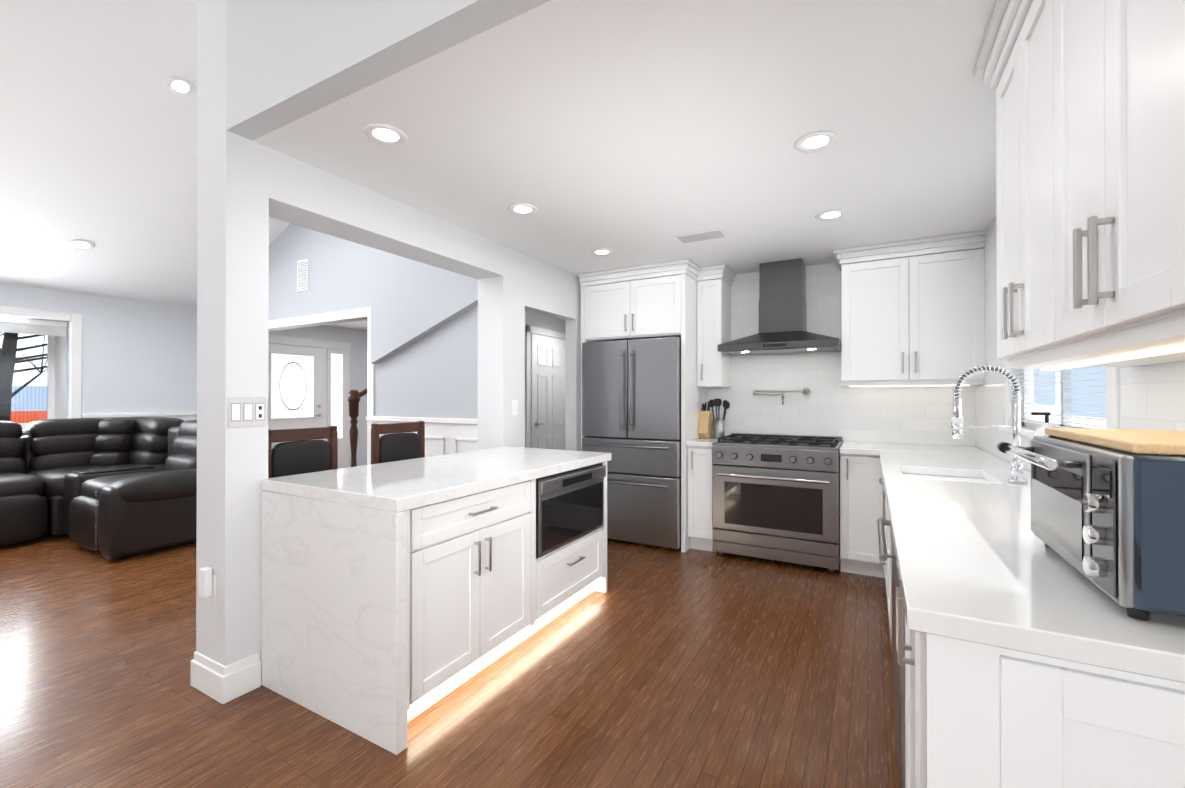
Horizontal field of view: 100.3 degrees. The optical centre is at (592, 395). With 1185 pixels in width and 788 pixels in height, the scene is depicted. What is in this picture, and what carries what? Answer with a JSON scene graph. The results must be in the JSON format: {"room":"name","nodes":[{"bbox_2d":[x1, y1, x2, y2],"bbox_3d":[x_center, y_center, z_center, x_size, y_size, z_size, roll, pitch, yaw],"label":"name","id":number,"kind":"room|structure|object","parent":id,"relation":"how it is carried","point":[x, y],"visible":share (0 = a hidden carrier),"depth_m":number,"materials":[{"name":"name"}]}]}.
{"room":"kitchen","nodes":[
{"label":"kitchen","id":0,"kind":"room"},
{"bbox_2d":[0,0,289,308],"bbox_3d":[-4.241,-2.261,2.771,5.125,2.426,5.900,0,0,29],"label":"ceiling","id":1,"kind":"structure","parent":0,"point":[98,134],"depth_m":4.03,"materials":[{"name":"white paint"}]},
{"bbox_2d":[69,239,94,250],"bbox_3d":[-4.958,-1.460,4.808,0.160,0.078,0.176,0,0,29],"label":"recessed light","id":2,"kind":"object","parent":1,"relation":"in","point":[82,245],"visible":1,"depth_m":4.80,"materials":[{"name":"white"}]},
{"bbox_2d":[166,76,194,95],"bbox_3d":[-3.177,-2.381,3.816,0.160,0.078,0.176,0,0,29],"label":"recessed light","id":3,"kind":"object","parent":1,"relation":"in","point":[179,86],"visible":1,"depth_m":3.81,"materials":[{"name":"white plastic"}]},
{"bbox_2d":[0,283,366,466],"bbox_3d":[-5.833,-0.052,5.372,0.500,2.700,8.900,0,0,29],"label":"wall","id":4,"kind":"structure","parent":0,"point":[139,356],"depth_m":5.76,"materials":[{"name":"white paint"}]},
{"bbox_2d":[0,332,54,427],"bbox_3d":[-6.415,-0.224,4.838,0.034,1.140,1.600,0,0,29],"label":"living room window","id":5,"kind":"structure","parent":4,"relation":"in","point":[27,378],"depth_m":5.36,"materials":[{"name":"white"}]},
{"bbox_2d":[0,306,81,432],"bbox_3d":[-5.959,-0.224,4.583,0.049,1.310,1.770,0,0,29],"label":"window frame","id":6,"kind":"structure","parent":4,"relation":"in","point":[75,320],"depth_m":5.30,"materials":[{"name":"white wood"}]},
{"bbox_2d":[0,316,66,336],"bbox_3d":[-6.057,-0.712,4.640,0.045,0.155,1.584,0,0,29],"label":"window blind","id":7,"kind":"object","parent":6,"relation":"attached to","point":[29,326],"visible":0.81,"depth_m":5.11,"materials":[{"name":"white"}]},
{"bbox_2d":[82,412,196,420],"bbox_3d":[-6.344,0.746,3.907,0.033,1.095,5.650,0,0,29],"label":"trim","id":8,"kind":"structure","parent":4,"relation":"attached to","point":[185,416],"depth_m":5.86,"materials":[{"name":"white wood"}]},
{"bbox_2d":[268,334,350,468],"bbox_3d":[-4.315,0.221,7.461,0.108,2.170,1.490,0,0,29],"label":"front door","id":9,"kind":"structure","parent":4,"relation":"in","point":[309,386],"depth_m":7.53,"materials":[{"name":"white painted wood"},{"name":"glass"}]},
{"bbox_2d":[269,223,477,418],"bbox_3d":[-2.820,-1.049,5.284,4.850,4.694,0.120,0,0,29],"label":"wall","id":10,"kind":"structure","parent":0,"point":[433,374],"depth_m":4.78,"materials":[{"name":"grey paint"}]},
{"bbox_2d":[297,259,308,291],"bbox_3d":[-3.162,-1.312,5.400,0.200,0.340,0.010,0,0,29],"label":"air vent","id":11,"kind":"object","parent":10,"relation":"in","point":[303,275],"visible":1,"depth_m":5.39,"materials":[{"name":"white metal"}]},
{"bbox_2d":[269,307,374,464],"bbox_3d":[-3.122,0.219,5.437,2.350,2.160,0.140,0,0,29],"label":"door frame","id":12,"kind":"structure","parent":10,"relation":"attached to","point":[333,316],"depth_m":4.87,"materials":[{"name":"white wood"}]},
{"bbox_2d":[366,416,477,456],"bbox_3d":[-2.858,0.750,5.210,4.846,1.095,0.033,0,0,29],"label":"trim","id":13,"kind":"structure","parent":10,"relation":"attached to","point":[443,436],"depth_m":4.34,"materials":[{"name":"white wood"}]},
{"bbox_2d":[226,0,549,140],"bbox_3d":[-0.140,-2.265,1.362,3.160,2.289,0.100,0,0,29],"label":"soffit","id":14,"kind":"structure","parent":0,"point":[288,61],"depth_m":1.78,"materials":[{"name":"white paint"}]},
{"bbox_2d":[196,0,580,665],"bbox_3d":[-0.792,-1.054,3.687,0.250,4.694,3.530,0,0,29],"label":"wall","id":15,"kind":"structure","parent":0,"point":[248,190],"depth_m":2.19,"materials":[{"name":"white paint"}]},
{"bbox_2d":[199,567,216,602],"bbox_3d":[-1.645,0.812,2.111,0.080,0.150,0.039,0,0,29],"label":"outlet","id":16,"kind":"object","parent":15,"relation":"attached to","point":[207,583],"visible":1,"depth_m":2.10,"materials":[{"name":"white plastic"}]},
{"bbox_2d":[190,651,260,703],"bbox_3d":[-1.623,1.212,2.190,0.282,0.150,0.152,0,0,29],"label":"baseboard","id":17,"kind":"structure","parent":15,"relation":"attached to","point":[217,681],"depth_m":2.12,"materials":[{"name":"white wood"}]},
{"bbox_2d":[228,397,266,427],"bbox_3d":[-1.497,0.072,2.151,0.010,0.130,0.152,0,0,29],"label":"light switch","id":18,"kind":"object","parent":15,"relation":"attached to","point":[247,411],"visible":1,"depth_m":2.14,"materials":[{"name":"white plastic"}]},
{"bbox_2d":[512,400,517,415],"bbox_3d":[-0.592,0.093,3.774,0.008,0.120,0.075,0,0,29],"label":"light switch","id":19,"kind":"object","parent":15,"relation":"attached to","point":[514,407],"visible":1,"depth_m":3.77,"materials":[{"name":"white plastic"}]},
{"bbox_2d":[371,248,477,363],"bbox_3d":[-1.432,-1.355,4.400,1.558,2.100,0.069,0,0,29],"label":"wall","id":20,"kind":"structure","parent":0,"point":[412,301],"depth_m":4.49,"materials":[{"name":"grey paint"}]},
{"bbox_2d":[0,532,898,787],"bbox_3d":[-2.054,1.351,3.255,8.760,0.120,9.100,0,0,29],"label":"floor","id":21,"kind":"structure","parent":0,"point":[653,666],"depth_m":2.12,"materials":[{"name":"brown wood"}]},
{"bbox_2d":[0,417,196,559],"bbox_3d":[-4.950,0.753,3.807,2.325,1.040,3.265,0,0,29],"label":"sectional sofa","id":22,"kind":"object","parent":21,"relation":"on","point":[113,488],"visible":0.79,"depth_m":4.35,"materials":[{"name":"black leather"}]},
{"bbox_2d":[268,426,337,477],"bbox_3d":[-1.418,0.731,2.592,0.412,1.115,0.410,0,0,29],"label":"bar stool","id":23,"kind":"object","parent":21,"relation":"on","point":[303,451],"visible":0.23,"depth_m":2.66,"materials":[{"name":"black leather"}]},
{"bbox_2d":[347,388,366,466],"bbox_3d":[-2.910,0.525,6.400,0.150,1.554,0.540,0,0,29],"label":"newel post","id":24,"kind":"object","parent":21,"relation":"on","point":[354,398],"visible":0.73,"depth_m":6.20,"materials":[{"name":"brown wood"}]},
{"bbox_2d":[371,421,424,463],"bbox_3d":[-1.106,0.733,3.151,0.412,1.115,0.410,0,0,29],"label":"bar stool","id":25,"kind":"object","parent":21,"relation":"on","point":[398,445],"visible":0.29,"depth_m":3.20,"materials":[{"name":"black leather"}]},
{"bbox_2d":[261,446,610,754],"bbox_3d":[-0.671,0.832,2.719,0.890,0.915,1.690,0,0,29],"label":"kitchen island","id":26,"kind":"object","parent":21,"relation":"on","point":[397,596],"visible":1,"depth_m":2.07,"materials":[{"name":"stone"}]},
{"bbox_2d":[578,259,707,551],"bbox_3d":[0.478,0.094,4.541,1.050,2.403,0.769,0,0,29],"label":"tall cabinet","id":27,"kind":"object","parent":21,"relation":"on","point":[644,396],"visible":0.85,"depth_m":4.22,"materials":[{"name":"white"}]},
{"bbox_2d":[686,436,727,551],"bbox_3d":[1.022,0.837,4.311,0.216,0.915,0.635,0,0,29],"label":"base cabinet","id":28,"kind":"object","parent":21,"relation":"on","point":[700,527],"visible":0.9,"depth_m":4.07,"materials":[{"name":"white wood"}]},
{"bbox_2d":[697,401,712,437],"bbox_3d":[1.012,0.215,4.428,0.090,0.325,0.202,0,0,29],"label":"knife block","id":29,"kind":"object","parent":28,"relation":"on","point":[705,421],"visible":0.92,"depth_m":4.38,"materials":[{"name":"brown wood"}]},
{"bbox_2d":[709,398,729,437],"bbox_3d":[1.125,0.202,4.388,0.169,0.352,0.127,0,0,29],"label":"utensil crock","id":30,"kind":"object","parent":28,"relation":"on","point":[718,427],"visible":0.94,"depth_m":4.36,"materials":[{"name":"silver metal"}]},
{"bbox_2d":[712,433,841,572],"bbox_3d":[1.492,0.816,3.990,0.907,0.955,0.716,0,0,29],"label":"range","id":31,"kind":"object","parent":21,"relation":"on","point":[776,497],"visible":1,"depth_m":3.73,"materials":[{"name":"silver metal"}]},
{"bbox_2d":[840,441,1184,787],"bbox_3d":[1.584,0.830,2.319,0.870,0.915,3.564,0,0,29],"label":"base cabinet","id":32,"kind":"object","parent":21,"relation":"on","point":[1023,656],"depth_m":0.85,"materials":[{"name":"white painted wood"},{"name":"brushed nickel"}]},
{"bbox_2d":[951,364,1026,482],"bbox_3d":[1.719,0.118,2.145,0.261,0.507,0.110,0,0,29],"label":"faucet","id":33,"kind":"object","parent":32,"relation":"on","point":[957,425],"visible":1,"depth_m":2.13,"materials":[{"name":"silver metal"}]},
{"bbox_2d":[1031,412,1052,435],"bbox_3d":[1.731,0.217,1.889,0.083,0.305,0.075,0,0,29],"label":"soap bottle","id":34,"kind":"object","parent":32,"relation":"on","point":[1040,431],"visible":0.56,"depth_m":1.88,"materials":[{"name":"white plastic"}]},
{"bbox_2d":[997,428,1184,620],"bbox_3d":[1.090,0.223,0.965,0.384,0.289,0.504,0,0,29],"label":"toaster oven","id":35,"kind":"object","parent":32,"relation":"on","point":[1108,512],"visible":1,"depth_m":0.83,"materials":[{"name":"silver"}]},
{"bbox_2d":[525,310,564,447],"bbox_3d":[-0.549,0.099,6.342,0.120,2.405,1.850,0,0,29],"label":"door frame","id":36,"kind":"structure","parent":0,"point":[537,320],"depth_m":6.06,"materials":[{"name":"white wood"}]},
{"bbox_2d":[526,325,564,449],"bbox_3d":[-0.515,0.241,6.174,0.098,2.120,0.930,0,0,29],"label":"hall door","id":37,"kind":"structure","parent":36,"relation":"in","point":[545,391],"depth_m":6.09,"materials":[{"name":"white wood"}]},
{"bbox_2d":[253,0,996,330],"bbox_3d":[-1.143,-1.148,4.914,8.380,0.080,5.130,0,0,29],"label":"ceiling","id":38,"kind":"structure","parent":0,"point":[631,133],"depth_m":2.09,"materials":[{"name":"white paint"}]},
{"bbox_2d":[363,123,407,145],"bbox_3d":[-0.884,-1.113,2.117,0.176,0.010,0.176,0,0,29],"label":"recessed light","id":39,"kind":"object","parent":38,"relation":"in","point":[384,134],"visible":1,"depth_m":2.11,"materials":[{"name":"white plastic"}]},
{"bbox_2d":[508,203,537,215],"bbox_3d":[-0.416,-1.110,2.955,0.176,0.010,0.176,0,0,29],"label":"recessed light","id":40,"kind":"object","parent":38,"relation":"in","point":[524,209],"visible":1,"depth_m":2.95,"materials":[{"name":"white plastic"}]},
{"bbox_2d":[591,248,612,255],"bbox_3d":[0.072,-1.107,3.828,0.176,0.010,0.176,0,0,29],"label":"recessed light","id":41,"kind":"object","parent":38,"relation":"in","point":[601,252],"visible":1,"depth_m":3.82,"materials":[{"name":"white plastic"}]},
{"bbox_2d":[673,228,727,243],"bbox_3d":[0.753,-1.108,3.448,0.340,0.008,0.180,0,0,29],"label":"ceiling vent","id":42,"kind":"object","parent":38,"relation":"in","point":[702,235],"visible":1,"depth_m":3.44,"materials":[{"name":"white metal"}]},
{"bbox_2d":[794,131,837,152],"bbox_3d":[0.981,-1.113,2.175,0.176,0.010,0.176,0,0,29],"label":"recessed light","id":43,"kind":"object","parent":38,"relation":"in","point":[815,141],"visible":0.98,"depth_m":2.17,"materials":[{"name":"white plastic"}]},
{"bbox_2d":[815,209,846,220],"bbox_3d":[1.469,-1.109,3.048,0.176,0.010,0.176,0,0,29],"label":"recessed light","id":44,"kind":"object","parent":38,"relation":"in","point":[834,214],"visible":1,"depth_m":3.04,"materials":[{"name":"white plastic"}]},
{"bbox_2d":[1012,401,1035,430],"bbox_3d":[1.186,-0.418,0.592,0.100,3.400,7.200,0,0,29],"label":"wall","id":45,"kind":"structure","parent":0,"point":[1034,429],"depth_m":2.69,"materials":[{"name":"white"}]},
{"bbox_2d":[696,265,735,387],"bbox_3d":[1.103,-0.592,4.415,0.261,1.033,0.383,0,0,29],"label":"upper cabinet","id":46,"kind":"object","parent":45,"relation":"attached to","point":[714,284],"visible":1,"depth_m":4.31,"materials":[{"name":"white wood"}]},
{"bbox_2d":[717,258,840,355],"bbox_3d":[1.552,-0.733,4.102,0.908,0.750,0.491,0,0,29],"label":"range hood","id":47,"kind":"object","parent":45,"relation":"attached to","point":[782,307],"visible":0.98,"depth_m":4.05,"materials":[{"name":"silver metal"}]},
{"bbox_2d":[708,262,971,445],"bbox_3d":[1.962,-0.360,4.164,2.010,1.499,0.006,0,0,29],"label":"tile backsplash","id":48,"kind":"structure","parent":45,"relation":"attached to","point":[908,414],"depth_m":4.18,"materials":[{"name":"white tile"}]},
{"bbox_2d":[753,387,809,404],"bbox_3d":[1.622,0.006,4.268,0.460,0.147,0.126,0,0,29],"label":"pot filler","id":49,"kind":"object","parent":48,"relation":"attached to","point":[805,391],"visible":1,"depth_m":4.25,"materials":[{"name":"silver metal"}]},
{"bbox_2d":[834,230,985,386],"bbox_3d":[2.341,-0.590,3.720,0.928,1.041,0.388,0,0,29],"label":"upper cabinet","id":50,"kind":"object","parent":45,"relation":"attached to","point":[912,312],"visible":1,"depth_m":3.57,"materials":[{"name":"white wood"}]},
{"bbox_2d":[998,360,1119,438],"bbox_3d":[2.042,-0.345,2.175,0.150,1.085,1.450,0,0,29],"label":"kitchen window","id":51,"kind":"structure","parent":45,"relation":"in","point":[1060,398],"depth_m":2.14,"materials":[{"name":"white"}]},
{"bbox_2d":[1016,368,1105,427],"bbox_3d":[2.041,-0.335,2.176,0.030,0.945,1.272,0,0,29],"label":"window blind","id":52,"kind":"object","parent":51,"relation":"attached to","point":[1063,393],"visible":0.12,"depth_m":2.07,"materials":[{"name":"white plastic"}]},
{"bbox_2d":[972,217,1184,471],"bbox_3d":[1.943,-0.368,2.058,0.007,1.499,3.700,0,0,29],"label":"tile backsplash","id":53,"kind":"structure","parent":45,"relation":"attached to","point":[1152,397],"depth_m":2.47,"materials":[{"name":"white tile"}]},
{"bbox_2d":[974,0,1184,370],"bbox_3d":[1.171,-0.599,1.070,0.368,1.041,1.240,0,0,29],"label":"upper cabinet","id":54,"kind":"object","parent":45,"relation":"attached to","point":[1090,172],"visible":1,"depth_m":0.97,"materials":[{"name":"white wood"}]}
]}

